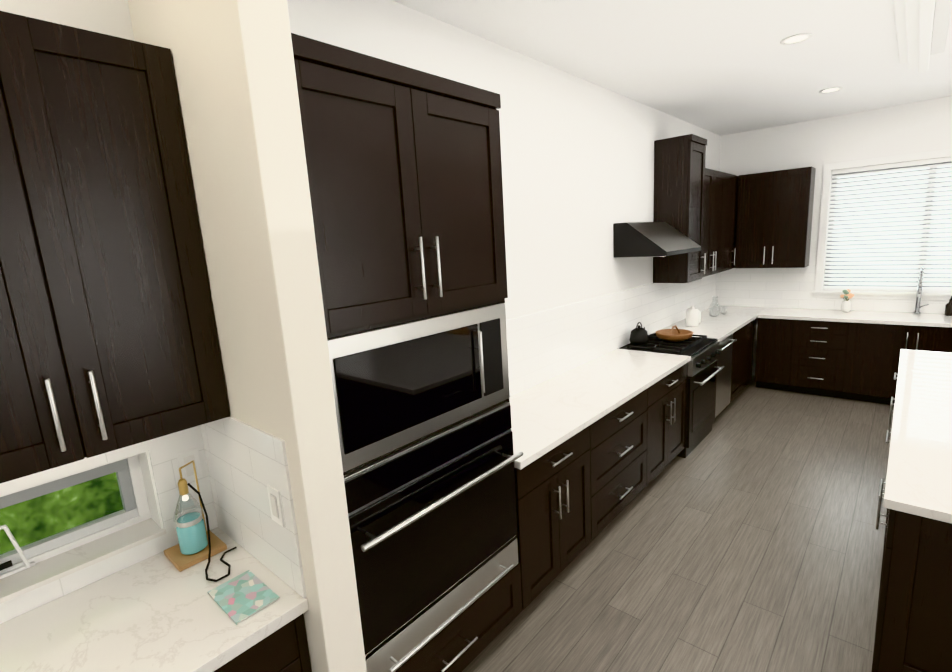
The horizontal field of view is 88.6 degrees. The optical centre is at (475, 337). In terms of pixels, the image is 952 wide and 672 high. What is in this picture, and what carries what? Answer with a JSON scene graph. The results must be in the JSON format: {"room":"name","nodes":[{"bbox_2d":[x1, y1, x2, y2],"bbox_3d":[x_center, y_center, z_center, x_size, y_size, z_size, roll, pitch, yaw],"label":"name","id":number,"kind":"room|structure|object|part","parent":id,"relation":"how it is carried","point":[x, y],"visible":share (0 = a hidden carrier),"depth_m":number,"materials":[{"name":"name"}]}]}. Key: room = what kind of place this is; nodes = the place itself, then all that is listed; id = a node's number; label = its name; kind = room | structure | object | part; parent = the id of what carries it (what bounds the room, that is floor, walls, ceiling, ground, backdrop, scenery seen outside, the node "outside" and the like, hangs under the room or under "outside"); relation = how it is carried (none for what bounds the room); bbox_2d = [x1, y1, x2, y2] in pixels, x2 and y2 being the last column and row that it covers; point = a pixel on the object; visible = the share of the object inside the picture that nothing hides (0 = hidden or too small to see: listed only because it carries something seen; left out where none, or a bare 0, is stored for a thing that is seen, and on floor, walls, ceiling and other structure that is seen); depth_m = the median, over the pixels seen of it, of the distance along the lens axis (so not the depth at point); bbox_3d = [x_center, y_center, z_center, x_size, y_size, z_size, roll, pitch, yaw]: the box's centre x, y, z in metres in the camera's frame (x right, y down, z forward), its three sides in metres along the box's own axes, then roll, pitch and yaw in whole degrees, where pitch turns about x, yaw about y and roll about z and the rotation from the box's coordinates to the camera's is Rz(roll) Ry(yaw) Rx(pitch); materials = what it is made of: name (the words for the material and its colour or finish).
{"room":"kitchen","nodes":[
{"label":"kitchen","id":0,"kind":"room"},
{"bbox_2d":[128,0,366,671],"bbox_3d":[-0.727,0.139,1.604,0.730,3.100,0.130,6,15,41],"label":"wall","id":1,"kind":"structure","parent":0,"point":[235,74],"depth_m":1.35,"materials":[{"name":"white paint"}]},
{"bbox_2d":[200,416,306,598],"bbox_3d":[-0.776,0.516,1.647,0.647,0.508,0.008,6,15,41],"label":"wall tiles","id":2,"kind":"structure","parent":1,"relation":"attached to","point":[247,464],"depth_m":1.59,"materials":[{"name":"white tile"}]},
{"bbox_2d":[267,485,284,526],"bbox_3d":[-0.612,0.512,1.486,0.072,0.116,0.008,6,15,41],"label":"switch plate","id":3,"kind":"object","parent":2,"relation":"attached to","point":[275,505],"visible":1,"depth_m":1.48,"materials":[{"name":"white plastic"}]},
{"bbox_2d":[0,0,720,348],"bbox_3d":[-0.392,-0.085,2.655,0.180,3.100,11.130,6,15,41],"label":"wall","id":4,"kind":"structure","parent":0,"point":[576,166],"depth_m":3.36,"materials":[{"name":"white paint"}]},
{"bbox_2d":[0,455,150,578],"bbox_3d":[-1.566,0.624,1.459,0.084,0.296,0.984,6,15,41],"label":"window","id":5,"kind":"structure","parent":4,"relation":"in","point":[133,511],"depth_m":1.69,"materials":[{"name":"white plastic"}]},
{"bbox_2d":[0,425,217,623],"bbox_3d":[-2.475,0.874,0.331,0.145,0.508,4.282,6,15,41],"label":"wall tile","id":6,"kind":"structure","parent":4,"relation":"attached to","point":[41,583],"depth_m":1.68,"materials":[{"name":"tile"}]},
{"bbox_2d":[177,448,202,481],"bbox_3d":[-1.057,0.474,1.806,0.006,0.115,0.070,6,15,41],"label":"outlet","id":7,"kind":"object","parent":6,"relation":"attached to","point":[187,471],"visible":0.9,"depth_m":1.80,"materials":[{"name":"white plastic"}]},
{"bbox_2d":[0,11,229,483],"bbox_3d":[-1.222,-0.224,1.316,0.300,1.120,0.805,6,15,41],"label":"upper cabinet","id":8,"kind":"object","parent":4,"relation":"attached to","point":[108,338],"visible":1,"depth_m":1.30,"materials":[{"name":"brown wood"}]},
{"bbox_2d":[506,273,717,396],"bbox_3d":[1.473,-0.204,4.634,0.008,0.518,5.340,6,15,41],"label":"wall tile","id":9,"kind":"structure","parent":4,"relation":"attached to","point":[545,345],"depth_m":4.03,"materials":[{"name":"white tile"}]},
{"bbox_2d":[613,222,700,257],"bbox_3d":[1.654,-0.896,4.406,0.460,0.299,0.875,6,15,41],"label":"range hood","id":10,"kind":"object","parent":4,"relation":"attached to","point":[646,239],"visible":1,"depth_m":4.18,"materials":[{"name":"black"}]},
{"bbox_2d":[653,134,708,282],"bbox_3d":[2.059,-1.259,4.917,0.340,1.370,0.527,6,15,41],"label":"upper cabinet","id":11,"kind":"object","parent":4,"relation":"attached to","point":[695,200],"depth_m":4.73,"materials":[{"name":"brown wood"}]},
{"bbox_2d":[705,169,728,276],"bbox_3d":[2.483,-1.257,5.433,0.300,1.120,0.934,6,15,41],"label":"upper cabinet","id":12,"kind":"object","parent":4,"relation":"attached to","point":[718,180],"depth_m":5.46,"materials":[{"name":"brown wood"}]},
{"bbox_2d":[725,174,736,270],"bbox_3d":[2.857,-1.360,5.849,0.300,1.120,0.502,6,15,41],"label":"upper cabinet","id":13,"kind":"object","parent":4,"relation":"attached to","point":[732,178],"depth_m":5.87,"materials":[{"name":"brown wood"}]},
{"bbox_2d":[733,176,738,267],"bbox_3d":[3.139,-1.438,6.162,0.300,1.120,0.498,6,15,41],"label":"upper cabinet","id":14,"kind":"object","parent":4,"relation":"attached to","point":[734,235],"depth_m":6.07,"materials":[{"name":"brown wood"}]},
{"bbox_2d":[392,0,951,135],"bbox_3d":[1.930,-1.369,0.247,6.610,0.060,11.130,6,15,41],"label":"ceiling","id":15,"kind":"structure","parent":0,"point":[722,67],"depth_m":3.25,"materials":[{"name":"white paint"}]},
{"bbox_2d":[780,33,811,44],"bbox_3d":[2.030,-1.893,3.098,0.170,0.006,0.170,6,15,41],"label":"recessed light","id":16,"kind":"object","parent":15,"relation":"in","point":[796,38],"visible":0.98,"depth_m":3.10,"materials":[{"name":"white plastic"}]},
{"bbox_2d":[819,87,841,92],"bbox_3d":[3.162,-2.206,4.355,0.170,0.006,0.170,6,15,41],"label":"recessed light","id":17,"kind":"object","parent":15,"relation":"in","point":[830,90],"visible":0.98,"depth_m":4.35,"materials":[{"name":"white plastic"}]},
{"bbox_2d":[893,0,951,72],"bbox_3d":[2.458,-1.782,2.686,0.240,0.118,2.460,6,15,41],"label":"ceiling light","id":18,"kind":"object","parent":15,"relation":"attached to","point":[922,26],"depth_m":2.72,"materials":[{"name":"white"}]},
{"bbox_2d":[462,375,893,671],"bbox_3d":[2.116,1.728,0.850,6.610,0.060,11.130,6,15,41],"label":"floor","id":19,"kind":"structure","parent":0,"point":[744,535],"depth_m":2.89,"materials":[{"name":"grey wood"}]},
{"bbox_2d":[216,615,311,671],"bbox_3d":[-0.969,1.295,1.553,0.620,0.882,0.678,6,15,41],"label":"base cabinet","id":20,"kind":"object","parent":19,"relation":"on","point":[287,650],"depth_m":1.47,"materials":[{"name":"brown wood"}]},
{"bbox_2d":[0,527,308,671],"bbox_3d":[-1.790,1.070,0.553,0.660,0.038,3.138,6,15,41],"label":"countertop","id":21,"kind":"structure","parent":20,"relation":"on","point":[148,615],"depth_m":1.42,"materials":[{"name":"white stone"}]},
{"bbox_2d":[164,460,226,571],"bbox_3d":[-1.013,0.608,1.717,0.156,0.328,0.156,6,15,41],"label":"lamp","id":22,"kind":"object","parent":21,"relation":"on","point":[191,548],"visible":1,"depth_m":1.70,"materials":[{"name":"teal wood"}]},
{"bbox_2d":[187,483,236,581],"bbox_3d":[-0.892,0.640,1.659,0.213,0.272,0.138,6,15,41],"label":"cable","id":23,"kind":"object","parent":22,"relation":"attached to","point":[209,541],"visible":1,"depth_m":1.68,"materials":[{"name":"black rubber"}]},
{"bbox_2d":[208,570,278,624],"bbox_3d":[-0.718,0.795,1.506,0.210,0.006,0.130,6,15,41],"label":"magazine","id":24,"kind":"object","parent":21,"relation":"on","point":[241,597],"visible":1,"depth_m":1.50,"materials":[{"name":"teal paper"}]},
{"bbox_2d":[291,33,522,671],"bbox_3d":[-0.352,0.312,2.070,0.707,2.540,0.978,6,15,41],"label":"tall cabinet","id":25,"kind":"object","parent":19,"relation":"on","point":[404,167],"visible":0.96,"depth_m":1.78,"materials":[{"name":"brown wood"}]},
{"bbox_2d":[514,425,593,609],"bbox_3d":[0.223,0.966,2.878,0.620,0.882,0.718,6,15,41],"label":"base cabinet","id":26,"kind":"object","parent":19,"relation":"on","point":[554,495],"depth_m":2.63,"materials":[{"name":"brown wood"}]},
{"bbox_2d":[510,349,689,468],"bbox_3d":[0.757,0.364,3.395,0.645,0.038,2.396,6,15,41],"label":"countertop","id":27,"kind":"structure","parent":26,"relation":"on","point":[554,410],"depth_m":3.21,"materials":[{"name":"white stone"}]},
{"bbox_2d":[594,385,653,537],"bbox_3d":[0.735,0.825,3.447,0.620,0.882,0.988,6,15,41],"label":"base cabinet","id":28,"kind":"object","parent":19,"relation":"on","point":[599,442],"depth_m":3.25,"materials":[{"name":"brown wood"}]},
{"bbox_2d":[654,361,688,477],"bbox_3d":[1.287,0.672,4.061,0.620,0.882,0.838,6,15,41],"label":"base cabinet","id":29,"kind":"object","parent":19,"relation":"on","point":[670,394],"depth_m":3.85,"materials":[{"name":"brown wood"}]},
{"bbox_2d":[619,325,724,457],"bbox_3d":[1.853,0.431,4.588,0.715,1.088,0.756,6,15,41],"label":"range","id":30,"kind":"object","parent":19,"relation":"on","point":[703,351],"visible":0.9,"depth_m":4.38,"materials":[{"name":"black metal"}]},
{"bbox_2d":[629,322,648,343],"bbox_3d":[1.510,-0.051,4.492,0.167,0.195,0.214,6,15,41],"label":"kettle","id":31,"kind":"object","parent":30,"relation":"on","point":[638,335],"visible":1,"depth_m":4.42,"materials":[{"name":"black metal"}]},
{"bbox_2d":[650,333,737,417],"bbox_3d":[2.294,0.395,5.177,0.625,0.882,0.692,6,15,41],"label":"dishwasher","id":32,"kind":"object","parent":19,"relation":"on","point":[728,349],"depth_m":5.00,"materials":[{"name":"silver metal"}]},
{"bbox_2d":[652,305,768,340],"bbox_3d":[2.772,-0.192,5.635,0.645,0.038,2.204,6,15,41],"label":"countertop","id":33,"kind":"structure","parent":32,"relation":"on","point":[720,327],"depth_m":5.48,"materials":[{"name":"white stone"}]},
{"bbox_2d":[686,306,700,326],"bbox_3d":[2.349,-0.232,5.302,0.128,0.212,0.128,4,13,32],"label":"canister","id":34,"kind":"object","parent":33,"relation":"on","point":[693,316],"visible":1,"depth_m":5.24,"materials":[{"name":"white ceramic"}]},
{"bbox_2d":[709,296,726,316],"bbox_3d":[2.898,-0.385,5.848,0.148,0.240,0.298,6,15,41],"label":"glass carafe","id":35,"kind":"object","parent":33,"relation":"on","point":[717,309],"visible":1,"depth_m":5.80,"materials":[{"name":"clear glass"}]},
{"bbox_2d":[734,317,756,397],"bbox_3d":[2.798,0.256,5.736,0.625,0.882,0.986,6,15,41],"label":"base cabinet","id":36,"kind":"object","parent":19,"relation":"on","point":[742,363],"depth_m":5.59,"materials":[{"name":"brown wood"}]},
{"bbox_2d":[755,319,794,391],"bbox_3d":[3.700,0.156,5.970,0.361,0.882,0.625,6,15,41],"label":"base cabinet","id":37,"kind":"object","parent":19,"relation":"on","point":[775,337],"depth_m":5.74,"materials":[{"name":"brown wood"}]},
{"bbox_2d":[791,319,858,399],"bbox_3d":[4.023,0.192,5.689,0.649,0.882,0.625,6,15,41],"label":"base cabinet","id":38,"kind":"object","parent":19,"relation":"on","point":[852,355],"depth_m":5.43,"materials":[{"name":"brown wood"}]},
{"bbox_2d":[757,307,951,326],"bbox_3d":[5.415,-0.101,4.349,5.020,0.038,0.645,6,15,41],"label":"countertop","id":39,"kind":"structure","parent":38,"relation":"on","point":[897,319],"depth_m":5.29,"materials":[{"name":"white stone"}]},
{"bbox_2d":[840,289,853,311],"bbox_3d":[4.229,-0.419,5.570,0.127,0.257,0.101,6,15,41],"label":"flower vase","id":40,"kind":"object","parent":39,"relation":"on","point":[846,305],"visible":1,"depth_m":5.55,"materials":[{"name":"white ceramic"}]},
{"bbox_2d":[913,266,928,313],"bbox_3d":[4.699,-0.494,5.129,0.120,0.516,0.220,6,15,41],"label":"kitchen faucet","id":41,"kind":"object","parent":39,"relation":"on","point":[918,296],"visible":1,"depth_m":5.18,"materials":[{"name":"silver metal"}]},
{"bbox_2d":[944,296,951,315],"bbox_3d":[4.894,-0.328,5.035,0.076,0.204,0.083,6,15,41],"label":"soap bottle","id":42,"kind":"object","parent":39,"relation":"on","point":[948,309],"visible":1,"depth_m":5.03,"materials":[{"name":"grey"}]},
{"bbox_2d":[851,323,951,404],"bbox_3d":[4.601,0.255,5.184,1.041,0.882,0.625,6,15,41],"label":"base cabinet","id":43,"kind":"object","parent":19,"relation":"on","point":[877,355],"depth_m":5.09,"materials":[{"name":"brown wood"}]},
{"bbox_2d":[871,372,951,671],"bbox_3d":[3.273,0.903,2.264,2.140,0.882,2.810,6,15,41],"label":"kitchen island","id":44,"kind":"object","parent":19,"relation":"on","point":[917,632],"depth_m":1.84,"materials":[{"name":"brown wood"}]},
{"bbox_3d":[2.489,0.768,2.936,0.060,0.772,2.735,6,15,41],"label":"kitchen island front","id":45,"kind":"part","parent":44,"relation":"part of","materials":[{"name":"brown wood"}]},
{"bbox_2d":[883,349,951,520],"bbox_3d":[3.359,0.464,2.078,2.400,0.038,2.820,6,15,41],"label":"island countertop","id":46,"kind":"structure","parent":44,"relation":"on","point":[919,469],"depth_m":2.31,"materials":[{"name":"white stone"}]},
{"bbox_2d":[719,96,951,375],"bbox_3d":[5.691,-0.807,4.492,6.430,3.100,0.180,6,15,41],"label":"wall","id":47,"kind":"structure","parent":0,"point":[908,128],"depth_m":5.51,"materials":[{"name":"white paint"}]},
{"bbox_2d":[735,166,815,267],"bbox_3d":[3.590,-1.412,5.888,0.734,1.120,0.320,6,15,41],"label":"upper cabinet","id":48,"kind":"object","parent":47,"relation":"attached to","point":[774,216],"depth_m":5.75,"materials":[{"name":"brown wood"}]},
{"bbox_2d":[718,266,948,313],"bbox_3d":[5.366,-0.459,4.743,5.670,0.518,0.008,6,15,41],"label":"wall tile","id":49,"kind":"structure","parent":47,"relation":"attached to","point":[750,287],"depth_m":6.06,"materials":[{"name":"white tile"}]},
{"bbox_2d":[812,148,951,300],"bbox_3d":[4.774,-1.168,5.173,1.910,1.535,0.200,6,15,41],"label":"kitchen window","id":50,"kind":"structure","parent":47,"relation":"in","point":[818,292],"depth_m":5.50,"materials":[{"name":"white"}]},
{"bbox_2d":[823,157,951,291],"bbox_3d":[4.777,-1.172,5.176,1.712,1.375,0.070,6,15,41],"label":"window blinds","id":51,"kind":"object","parent":50,"relation":"attached to","point":[901,286],"visible":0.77,"depth_m":5.36,"materials":[{"name":"white plastic"}]},
{"label":"outside","id":52,"kind":"structure","parent":0,"visible":0},
{"bbox_2d":[829,165,951,285],"bbox_3d":[5.417,-1.439,5.724,4.200,2.900,0.050,6,15,41],"label":"sky","id":53,"kind":"structure","parent":52,"point":[891,224],"depth_m":5.99,"materials":[{"name":"white"}]},
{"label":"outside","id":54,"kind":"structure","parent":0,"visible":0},
{"bbox_2d":[0,472,122,554],"bbox_3d":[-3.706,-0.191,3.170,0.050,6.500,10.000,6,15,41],"label":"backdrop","id":55,"kind":"structure","parent":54,"point":[92,489],"depth_m":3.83,"materials":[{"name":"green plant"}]}
]}

